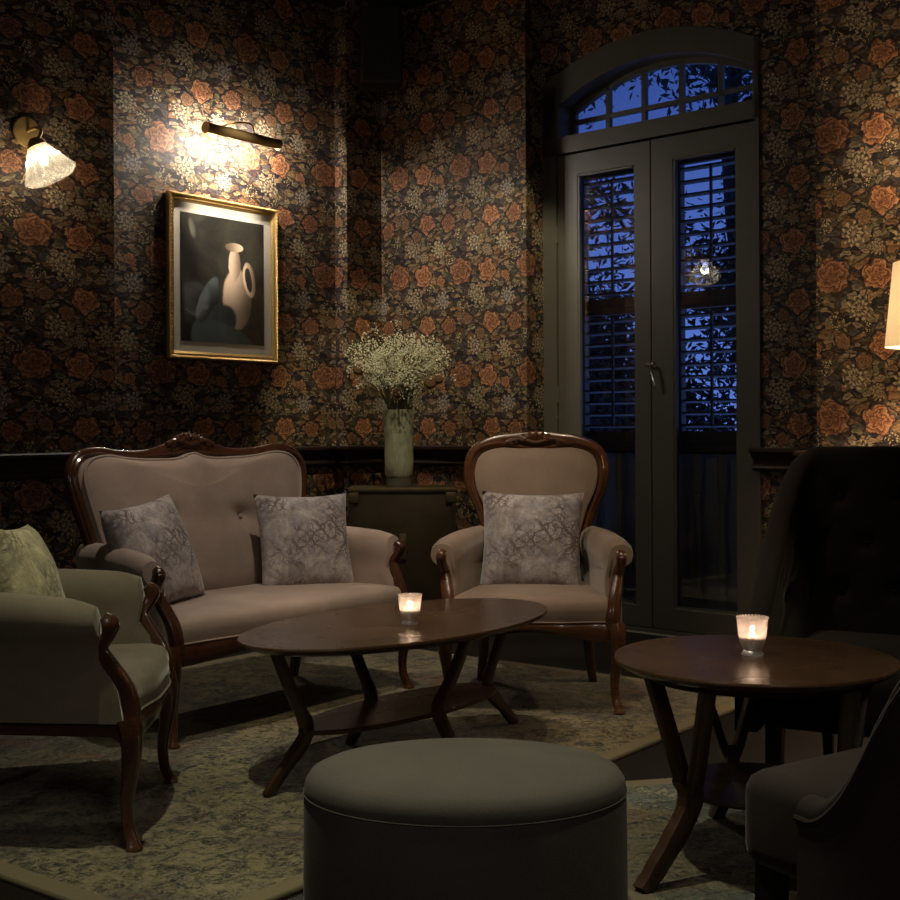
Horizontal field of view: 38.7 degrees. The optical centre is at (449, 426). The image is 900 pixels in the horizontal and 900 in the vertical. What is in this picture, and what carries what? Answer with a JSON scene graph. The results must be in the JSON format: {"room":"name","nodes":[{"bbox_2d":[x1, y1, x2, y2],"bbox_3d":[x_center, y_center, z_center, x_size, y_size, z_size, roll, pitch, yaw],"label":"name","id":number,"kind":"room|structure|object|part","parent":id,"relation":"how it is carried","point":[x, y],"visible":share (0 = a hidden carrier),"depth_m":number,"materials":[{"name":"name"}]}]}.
{"room":"cocktail lounge","nodes":[
{"label":"cocktail lounge","id":0,"kind":"room"},
{"bbox_2d":[0,0,382,568],"bbox_3d":[-2.802,-0.776,5.189,0.207,3.900,7.889,0,0,35],"label":"wall","id":1,"kind":"structure","parent":0,"point":[121,94],"depth_m":7.05,"materials":[{"name":"paper"}]},
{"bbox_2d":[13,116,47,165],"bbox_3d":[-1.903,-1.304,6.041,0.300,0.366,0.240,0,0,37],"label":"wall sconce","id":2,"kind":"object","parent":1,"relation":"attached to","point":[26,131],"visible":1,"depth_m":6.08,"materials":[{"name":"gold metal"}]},
{"bbox_3d":[-2.023,-1.412,6.121,0.014,0.150,0.150,0,0,38],"label":"wall plate","id":3,"kind":"part","parent":2,"relation":"part of","materials":[{"name":"gold metal"}]},
{"bbox_3d":[-1.974,-1.363,6.035,0.179,0.134,0.093,0,0,38],"label":"arm","id":4,"kind":"part","parent":2,"relation":"part of","materials":[{"name":"gold metal"}]},
{"bbox_3d":[-1.915,-1.273,6.013,0.051,0.091,0.055,0,0,37],"label":"bulb","id":5,"kind":"part","parent":2,"relation":"part of","materials":[{"name":"white glass"}]},
{"bbox_2d":[166,190,277,363],"bbox_3d":[-1.297,-0.843,7.383,0.045,0.924,0.831,0,0,38],"label":"framed picture","id":6,"kind":"object","parent":1,"relation":"attached to","point":[222,256],"visible":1,"depth_m":7.36,"materials":[{"name":"gold wood"}]},
{"bbox_2d":[180,211,263,345],"bbox_3d":[-1.306,-0.843,7.384,0.004,0.721,0.639,0,0,37],"label":"artwork","id":7,"kind":"object","parent":6,"relation":"attached to","point":[222,259],"depth_m":7.37},
{"bbox_2d":[0,445,471,480],"bbox_3d":[-2.726,0.192,5.257,7.994,0.126,1.368,0,0,-44],"label":"trim","id":8,"kind":"structure","parent":1,"relation":"attached to","point":[13,466],"depth_m":7.88,"materials":[{"name":"brown wood"}]},
{"bbox_2d":[201,121,282,150],"bbox_3d":[-1.234,-1.689,7.346,0.203,0.128,0.569,0,0,38],"label":"lamp","id":9,"kind":"object","parent":1,"relation":"attached to","point":[210,130],"visible":1,"depth_m":7.30,"materials":[{"name":"gold metal"}]},
{"bbox_2d":[312,0,436,10],"bbox_3d":[-0.717,-2.701,7.162,1.412,0.070,2.112,0,0,42],"label":"trim","id":10,"kind":"structure","parent":1,"relation":"attached to","point":[405,4],"depth_m":8.09,"materials":[{"name":"paint"}]},
{"bbox_2d":[360,5,402,90],"bbox_3d":[-0.425,-2.351,8.011,0.252,0.480,0.337,0,0,0],"label":"loudspeaker","id":11,"kind":"object","parent":1,"relation":"attached to","point":[380,25],"visible":1,"depth_m":7.84,"materials":[{"name":"black plastic"}]},
{"bbox_2d":[363,0,378,2],"bbox_3d":[-0.435,-2.788,2.677,9.493,0.100,11.353,0,0,0],"label":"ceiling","id":12,"kind":"structure","parent":0,"point":[368,1],"depth_m":8.23,"materials":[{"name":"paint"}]},
{"bbox_2d":[0,631,868,899],"bbox_3d":[-0.415,1.212,2.677,9.493,0.100,11.353,0,0,0],"label":"floor","id":13,"kind":"structure","parent":0,"point":[544,649],"depth_m":4.79,"materials":[{"name":"brown wood"}]},
{"bbox_2d":[0,649,734,899],"bbox_3d":[-0.641,1.157,4.941,2.550,0.012,3.250,0,0,37],"label":"area rug","id":14,"kind":"object","parent":13,"relation":"on","point":[212,833],"visible":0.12,"depth_m":4.36,"materials":[{"name":"carpet"}]},
{"bbox_2d":[0,569,177,852],"bbox_3d":[-1.228,0.592,3.797,0.761,1.139,0.788,0,0,-4],"label":"armchair","id":15,"kind":"object","parent":14,"relation":"on","point":[93,661],"visible":0.99,"depth_m":3.49,"materials":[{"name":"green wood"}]},
{"bbox_2d":[0,524,65,597],"bbox_3d":[-1.249,0.499,3.796,0.234,0.447,0.441,0,0,6],"label":"cushion","id":16,"kind":"object","parent":15,"relation":"on","point":[27,566],"visible":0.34,"depth_m":3.68,"materials":[{"name":"fabric"}]},
{"bbox_3d":[-1.201,0.630,3.503,0.629,0.359,0.119,0,0,7],"label":"arm","id":17,"kind":"part","parent":15,"relation":"part of","materials":[{"name":"green fabric"}]},
{"bbox_3d":[-1.154,0.831,3.802,0.615,0.079,0.658,0,0,-4],"label":"seat frame","id":18,"kind":"part","parent":15,"relation":"part of","materials":[{"name":"brown wood"}]},
{"bbox_3d":[-1.243,0.630,4.092,0.629,0.359,0.119,0,0,-15],"label":"arm","id":19,"kind":"part","parent":15,"relation":"part of","materials":[{"name":"green fabric"}]},
{"bbox_3d":[-0.905,0.662,3.492,0.127,0.319,0.069,0,0,-29],"label":"arm post","id":20,"kind":"part","parent":15,"relation":"part of","materials":[{"name":"brown wood"}]},
{"bbox_3d":[-0.874,0.972,3.494,0.072,0.369,0.071,0,0,-4],"label":"leg","id":21,"kind":"part","parent":15,"relation":"part of","materials":[{"name":"brown wood"}]},
{"bbox_3d":[-1.155,0.741,3.802,0.608,0.125,0.650,0,0,-4],"label":"seat","id":22,"kind":"part","parent":15,"relation":"part of","materials":[{"name":"green fabric"}]},
{"bbox_3d":[-0.950,0.662,4.144,0.127,0.319,0.069,0,0,21],"label":"arm post","id":23,"kind":"part","parent":15,"relation":"part of","materials":[{"name":"brown wood"}]},
{"bbox_3d":[-0.919,0.973,4.146,0.072,0.369,0.071,0,0,-4],"label":"leg","id":24,"kind":"part","parent":15,"relation":"part of","materials":[{"name":"brown wood"}]},
{"bbox_2d":[63,431,413,748],"bbox_3d":[-0.861,0.588,5.327,0.762,1.143,1.438,0,0,38],"label":"sofa","id":25,"kind":"object","parent":14,"relation":"on","point":[212,487],"visible":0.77,"depth_m":5.38,"materials":[{"name":"beige fabric"}]},
{"bbox_3d":[-1.238,0.630,4.834,0.119,0.359,0.629,0,0,-41],"label":"arm","id":26,"kind":"part","parent":25,"relation":"part of","materials":[{"name":"beige fabric"}]},
{"bbox_2d":[98,494,205,603],"bbox_3d":[-1.155,0.499,4.998,0.229,0.454,0.478,0,0,24],"label":"cushion","id":27,"kind":"object","parent":25,"relation":"on","point":[156,529],"visible":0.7,"depth_m":4.95,"materials":[{"name":"fabric"}]},
{"bbox_3d":[-1.025,0.663,4.628,0.127,0.319,0.069,0,0,13],"label":"arm post","id":28,"kind":"part","parent":25,"relation":"part of","materials":[{"name":"brown wood"}]},
{"bbox_3d":[-1.000,0.973,4.610,0.072,0.369,0.071,0,0,38],"label":"leg","id":29,"kind":"part","parent":25,"relation":"part of","materials":[{"name":"brown wood"}]},
{"bbox_3d":[-1.077,0.380,5.495,0.215,0.718,1.325,0,0,38],"label":"frame","id":30,"kind":"part","parent":25,"relation":"part of","materials":[{"name":"brown wood"}]},
{"bbox_3d":[-1.076,0.413,5.494,0.211,0.608,1.225,0,0,38],"label":"backrest","id":31,"kind":"part","parent":25,"relation":"part of","materials":[{"name":"beige fabric"}]},
{"bbox_3d":[-0.802,0.830,5.282,0.615,0.079,1.316,0,0,38],"label":"seat frame","id":32,"kind":"part","parent":25,"relation":"part of","materials":[{"name":"brown wood"}]},
{"bbox_3d":[-0.803,0.740,5.282,0.608,0.125,1.300,0,0,38],"label":"seat","id":33,"kind":"part","parent":25,"relation":"part of","materials":[{"name":"beige fabric"}]},
{"bbox_3d":[-0.707,0.974,5.903,0.055,0.370,0.120,0,0,-39],"label":"leg","id":34,"kind":"part","parent":25,"relation":"part of","materials":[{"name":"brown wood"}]},
{"bbox_2d":[253,493,354,585],"bbox_3d":[-0.638,0.506,5.628,0.445,0.428,0.198,0,0,-27],"label":"cushion","id":35,"kind":"object","parent":25,"relation":"on","point":[304,540],"visible":0.98,"depth_m":5.56,"materials":[{"name":"fabric"}]},
{"bbox_3d":[-0.474,0.626,5.812,0.629,0.359,0.119,0,0,27],"label":"arm","id":36,"kind":"part","parent":25,"relation":"part of","materials":[{"name":"beige fabric"}]},
{"bbox_3d":[-0.222,0.659,5.655,0.069,0.319,0.127,0,0,-27],"label":"arm post","id":37,"kind":"part","parent":25,"relation":"part of","materials":[{"name":"brown wood"}]},
{"bbox_3d":[-0.197,0.969,5.637,0.072,0.369,0.071,0,0,38],"label":"leg","id":38,"kind":"part","parent":25,"relation":"part of","materials":[{"name":"brown wood"}]},
{"bbox_2d":[237,598,546,797],"bbox_3d":[-0.160,0.918,4.470,0.744,0.484,1.370,0,0,40],"label":"coffee table","id":39,"kind":"object","parent":14,"relation":"on","point":[356,632],"visible":0.94,"depth_m":4.33,"materials":[{"name":"brown wood"}]},
{"bbox_3d":[-0.511,0.927,4.052,0.026,0.470,0.210,0,0,40],"label":"leg","id":40,"kind":"part","parent":39,"relation":"part of","materials":[{"name":"brown wood"}]},
{"bbox_3d":[-0.329,0.925,4.612,0.177,0.468,0.026,0,0,40],"label":"leg","id":41,"kind":"part","parent":39,"relation":"part of","materials":[{"name":"brown wood"}]},
{"bbox_2d":[298,682,496,734],"bbox_3d":[-0.160,0.979,4.470,0.330,0.020,0.960,0,0,40],"label":"shelf","id":42,"kind":"object","parent":39,"relation":"attached to","point":[374,712],"depth_m":4.38,"materials":[{"name":"brown wood"}]},
{"bbox_2d":[397,593,421,624],"bbox_3d":[-0.138,0.624,4.390,0.087,0.103,0.086,0,0,0],"label":"candle","id":43,"kind":"object","parent":39,"relation":"on","point":[409,604],"visible":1,"depth_m":4.36,"materials":[{"name":"wax"}]},
{"bbox_3d":[0.008,0.923,4.329,0.177,0.468,0.026,0,0,40],"label":"leg","id":44,"kind":"part","parent":39,"relation":"part of","materials":[{"name":"brown wood"}]},
{"bbox_3d":[0.190,0.923,4.888,0.026,0.470,0.210,0,0,40],"label":"leg","id":45,"kind":"part","parent":39,"relation":"part of","materials":[{"name":"brown wood"}]},
{"bbox_2d":[431,430,632,713],"bbox_3d":[0.359,0.584,5.503,0.832,1.139,0.803,0,0,6],"label":"armchair","id":46,"kind":"object","parent":14,"relation":"on","point":[535,462],"visible":0.67,"depth_m":5.54,"materials":[{"name":"beige fabric"}]},
{"bbox_3d":[-0.018,0.968,5.192,0.075,0.369,0.076,0,0,6],"label":"leg","id":47,"kind":"part","parent":46,"relation":"part of","materials":[{"name":"brown wood"}]},
{"bbox_3d":[-0.017,0.658,5.223,0.073,0.319,0.134,0,0,-19],"label":"arm post","id":48,"kind":"part","parent":46,"relation":"part of","materials":[{"name":"brown wood"}]},
{"bbox_3d":[0.049,0.623,5.529,0.126,0.359,0.663,0,0,17],"label":"arm","id":49,"kind":"part","parent":46,"relation":"part of","materials":[{"name":"beige fabric"}]},
{"bbox_3d":[0.154,0.969,5.774,0.058,0.370,0.127,0,0,-7],"label":"leg","id":50,"kind":"part","parent":46,"relation":"part of","materials":[{"name":"brown wood"}]},
{"bbox_3d":[0.352,0.734,5.427,0.686,0.125,0.641,0,0,6],"label":"seat","id":51,"kind":"part","parent":46,"relation":"part of","materials":[{"name":"beige fabric"}]},
{"bbox_2d":[480,491,583,584],"bbox_3d":[0.355,0.501,5.567,0.453,0.441,0.205,0,0,8],"label":"cushion","id":52,"kind":"object","parent":46,"relation":"on","point":[529,539],"visible":0.94,"depth_m":5.50,"materials":[{"name":"fabric"}]},
{"bbox_3d":[0.390,0.385,5.801,0.563,0.586,0.203,0,0,6],"label":"backrest","id":53,"kind":"part","parent":46,"relation":"part of","materials":[{"name":"beige fabric"}]},
{"bbox_3d":[0.390,0.366,5.805,0.665,0.695,0.196,0,0,6],"label":"frame","id":54,"kind":"part","parent":46,"relation":"part of","materials":[{"name":"brown wood"}]},
{"bbox_3d":[0.353,0.824,5.427,0.694,0.079,0.649,0,0,6],"label":"seat frame","id":55,"kind":"part","parent":46,"relation":"part of","materials":[{"name":"brown wood"}]},
{"bbox_3d":[0.621,0.967,5.725,0.058,0.370,0.127,0,0,19],"label":"leg","id":56,"kind":"part","parent":46,"relation":"part of","materials":[{"name":"brown wood"}]},
{"bbox_3d":[0.669,0.620,5.464,0.126,0.359,0.663,0,0,-5],"label":"arm","id":57,"kind":"part","parent":46,"relation":"part of","materials":[{"name":"beige fabric"}]},
{"bbox_3d":[0.670,0.654,5.151,0.073,0.319,0.134,0,0,31],"label":"arm post","id":58,"kind":"part","parent":46,"relation":"part of","materials":[{"name":"brown wood"}]},
{"bbox_3d":[0.668,0.965,5.120,0.075,0.369,0.076,0,0,6],"label":"leg","id":59,"kind":"part","parent":46,"relation":"part of","materials":[{"name":"brown wood"}]},
{"bbox_2d":[348,485,456,600],"bbox_3d":[-0.279,0.757,7.593,0.632,0.808,0.426,0,0,-2],"label":"cabinet","id":60,"kind":"object","parent":13,"relation":"on","point":[419,516],"visible":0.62,"depth_m":7.43,"materials":[{"name":"wood"}]},
{"bbox_2d":[382,409,413,486],"bbox_3d":[-0.304,0.126,7.580,0.190,0.456,0.190,0,0,0],"label":"vase","id":61,"kind":"object","parent":60,"relation":"on","point":[398,423],"visible":1,"depth_m":7.51,"materials":[{"name":"ceramic"}]},
{"bbox_2d":[344,320,455,409],"bbox_3d":[-0.296,-0.228,7.580,0.665,0.782,0.539,0,0,0],"label":"flower bouquet","id":62,"kind":"object","parent":61,"relation":"in","point":[409,368],"visible":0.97,"depth_m":7.51,"materials":[{"name":"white plant"}]},
{"bbox_3d":[-0.418,-0.132,7.534,0.252,0.393,0.009,0,0,-21],"label":"stem","id":63,"kind":"part","parent":62,"relation":"part of","materials":[{"name":"plant"}]},
{"bbox_3d":[-0.281,0.366,7.610,0.632,0.024,0.392,0,0,-2],"label":"lid","id":64,"kind":"part","parent":60,"relation":"part of","materials":[{"name":"wood"}]},
{"bbox_2d":[303,738,627,899],"bbox_3d":[0.030,0.908,2.530,0.639,0.504,0.493,0,0,0],"label":"ottoman","id":65,"kind":"object","parent":13,"relation":"on","point":[438,818],"visible":1,"depth_m":2.35,"materials":[{"name":"grey fabric"}]},
{"bbox_2d":[625,778,796,899],"bbox_3d":[1.459,1.147,3.317,2.100,0.012,2.000,0,0,-12],"label":"area rug","id":66,"kind":"object","parent":13,"relation":"on","point":[715,862],"visible":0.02,"depth_m":3.46,"materials":[{"name":"carpet"}]},
{"bbox_2d":[614,635,899,893],"bbox_3d":[0.805,0.883,3.394,0.737,0.554,0.776,0,0,0],"label":"side table","id":67,"kind":"object","parent":66,"relation":"on","point":[709,666],"visible":0.74,"depth_m":3.25,"materials":[{"name":"brown wood"}]},
{"bbox_3d":[0.555,0.900,3.228,0.208,0.522,0.208,0,0,0],"label":"leg","id":68,"kind":"part","parent":67,"relation":"part of","materials":[{"name":"brown wood"}]},
{"bbox_2d":[672,762,777,809],"bbox_3d":[0.803,0.947,3.373,0.430,0.016,0.430,0,0,0],"label":"shelf","id":69,"kind":"object","parent":67,"relation":"attached to","point":[725,783],"depth_m":3.34,"materials":[{"name":"brown wood"}]},
{"bbox_3d":[0.775,0.899,3.652,0.202,0.521,0.208,0,0,-40],"label":"leg","id":70,"kind":"part","parent":67,"relation":"part of","materials":[{"name":"brown wood"}]},
{"bbox_2d":[736,614,768,656],"bbox_3d":[0.804,0.554,3.402,0.087,0.103,0.086,0,0,0],"label":"candle","id":71,"kind":"object","parent":67,"relation":"on","point":[752,630],"visible":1,"depth_m":3.38,"materials":[{"name":"wax"}]},
{"bbox_3d":[1.072,0.898,3.252,0.205,0.522,0.216,0,0,0],"label":"leg","id":72,"kind":"part","parent":67,"relation":"part of","materials":[{"name":"brown wood"}]},
{"bbox_2d":[735,446,899,764],"bbox_3d":[1.328,0.613,3.993,0.730,1.092,0.923,0,0,28],"label":"tub chair","id":73,"kind":"object","parent":66,"relation":"on","point":[828,568],"visible":0.77,"depth_m":4.33,"materials":[{"name":"black fabric"}]},
{"bbox_3d":[0.950,1.005,3.736,0.049,0.302,0.054,0,0,28],"label":"leg","id":74,"kind":"part","parent":73,"relation":"part of","materials":[{"name":"black wood"}]},
{"bbox_3d":[1.286,1.002,4.343,0.046,0.313,0.137,0,0,24],"label":"leg","id":75,"kind":"part","parent":73,"relation":"part of","materials":[{"name":"black wood"}]},
{"bbox_3d":[1.290,0.778,3.920,0.520,0.191,0.750,0,0,28],"label":"seat","id":76,"kind":"part","parent":73,"relation":"part of","materials":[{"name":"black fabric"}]},
{"bbox_2d":[745,680,899,899],"bbox_3d":[0.981,0.705,2.382,0.722,0.887,0.715,0,0,-34],"label":"tub chair","id":77,"kind":"object","parent":66,"relation":"on","point":[830,823],"visible":1,"depth_m":2.26,"materials":[{"name":"grey fabric"}]},
{"bbox_3d":[0.633,0.995,2.515,0.049,0.302,0.054,0,0,-34],"label":"leg","id":78,"kind":"part","parent":77,"relation":"part of","materials":[{"name":"black wood"}]},
{"bbox_3d":[0.935,0.768,2.451,0.520,0.191,0.550,0,0,-34],"label":"seat","id":79,"kind":"part","parent":77,"relation":"part of","materials":[{"name":"grey fabric"}]},
{"bbox_3d":[1.036,0.567,2.300,0.709,0.612,0.504,0,0,-34],"label":"backrest","id":80,"kind":"part","parent":77,"relation":"part of","materials":[{"name":"grey fabric"}]},
{"bbox_2d":[884,261,899,348],"bbox_3d":[1.951,0.243,5.150,0.380,1.815,0.380,0,0,0],"label":"floor lamp","id":81,"kind":"object","parent":13,"relation":"on","point":[892,339],"visible":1,"depth_m":5.12,"materials":[{"name":"beige fabric"}]},
{"bbox_2d":[381,0,543,530],"bbox_3d":[0.008,-0.790,7.940,1.211,3.900,0.192,0,0,33],"label":"wall","id":82,"kind":"structure","parent":0,"point":[462,137],"depth_m":7.85,"materials":[{"name":"paper"}]},
{"bbox_2d":[543,0,816,541],"bbox_3d":[1.308,-0.796,7.007,2.012,3.900,0.001,0,0,42],"label":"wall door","id":83,"kind":"structure","parent":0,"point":[572,29],"depth_m":6.65,"materials":[{"name":"paper"}]},
{"bbox_2d":[542,26,761,635],"bbox_3d":[1.137,-0.533,7.255,1.466,3.375,0.207,0,0,42],"label":"door","id":84,"kind":"structure","parent":83,"relation":"attached to","point":[654,148],"depth_m":7.15,"materials":[{"name":"grey paint"}]},
{"bbox_3d":[1.122,-0.290,7.158,0.080,0.144,0.042,0,0,42],"label":"handle","id":85,"kind":"part","parent":84,"relation":"part of","materials":[{"name":"silver metal"}]},
{"bbox_2d":[582,151,736,636],"bbox_3d":[1.198,-0.301,7.381,2.200,2.970,0.500,0,0,43],"label":"shutters","id":86,"kind":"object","parent":83,"relation":"attached to","point":[707,459],"depth_m":7.35,"materials":[{"name":"paint"}]},
{"bbox_3d":[1.181,-0.321,7.363,1.900,2.930,0.270,0,0,43],"label":"shutter frame","id":87,"kind":"part","parent":86,"relation":"part of","materials":[{"name":"paint"}]},
{"bbox_3d":[1.202,0.654,7.381,2.200,1.060,0.500,0,0,43],"label":"panel","id":88,"kind":"part","parent":86,"relation":"part of","materials":[{"name":"paint"}]},
{"bbox_2d":[815,0,899,445],"bbox_3d":[3.823,-0.809,1.855,1.842,3.900,9.586,0,0,-17],"label":"wall","id":89,"kind":"structure","parent":0,"point":[857,42],"depth_m":5.69,"materials":[{"name":"paper"}]},
{"bbox_2d":[749,447,808,471],"bbox_3d":[2.941,0.163,5.035,4.255,0.126,0.708,0,0,42],"label":"trim","id":90,"kind":"structure","parent":89,"relation":"attached to","point":[768,459],"depth_m":6.61,"materials":[{"name":"brown wood"}]},
{"label":"outside","id":91,"kind":"structure","parent":0,"visible":0},
{"bbox_2d":[589,242,735,430],"bbox_3d":[1.486,0.104,10.170,2.578,3.328,2.292,0,0,-24],"label":"shrub","id":92,"kind":"object","parent":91,"point":[620,408],"visible":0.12,"depth_m":10.01,"materials":[{"name":"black plant"}]},
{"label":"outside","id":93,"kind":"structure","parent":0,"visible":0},
{"bbox_2d":[581,74,693,412],"bbox_3d":[1.006,-1.104,11.166,1.791,5.733,2.172,0,0,-38],"label":"tree","id":94,"kind":"object","parent":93,"point":[597,189],"visible":0.06,"depth_m":10.97,"materials":[{"name":"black plant"}]},
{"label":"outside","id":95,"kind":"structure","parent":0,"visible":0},
{"bbox_2d":[604,64,751,430],"bbox_3d":[2.282,-1.095,10.272,2.274,5.704,2.403,0,0,-21],"label":"tree","id":96,"kind":"object","parent":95,"point":[734,75],"visible":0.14,"depth_m":10.01,"materials":[{"name":"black plant"}]}
]}

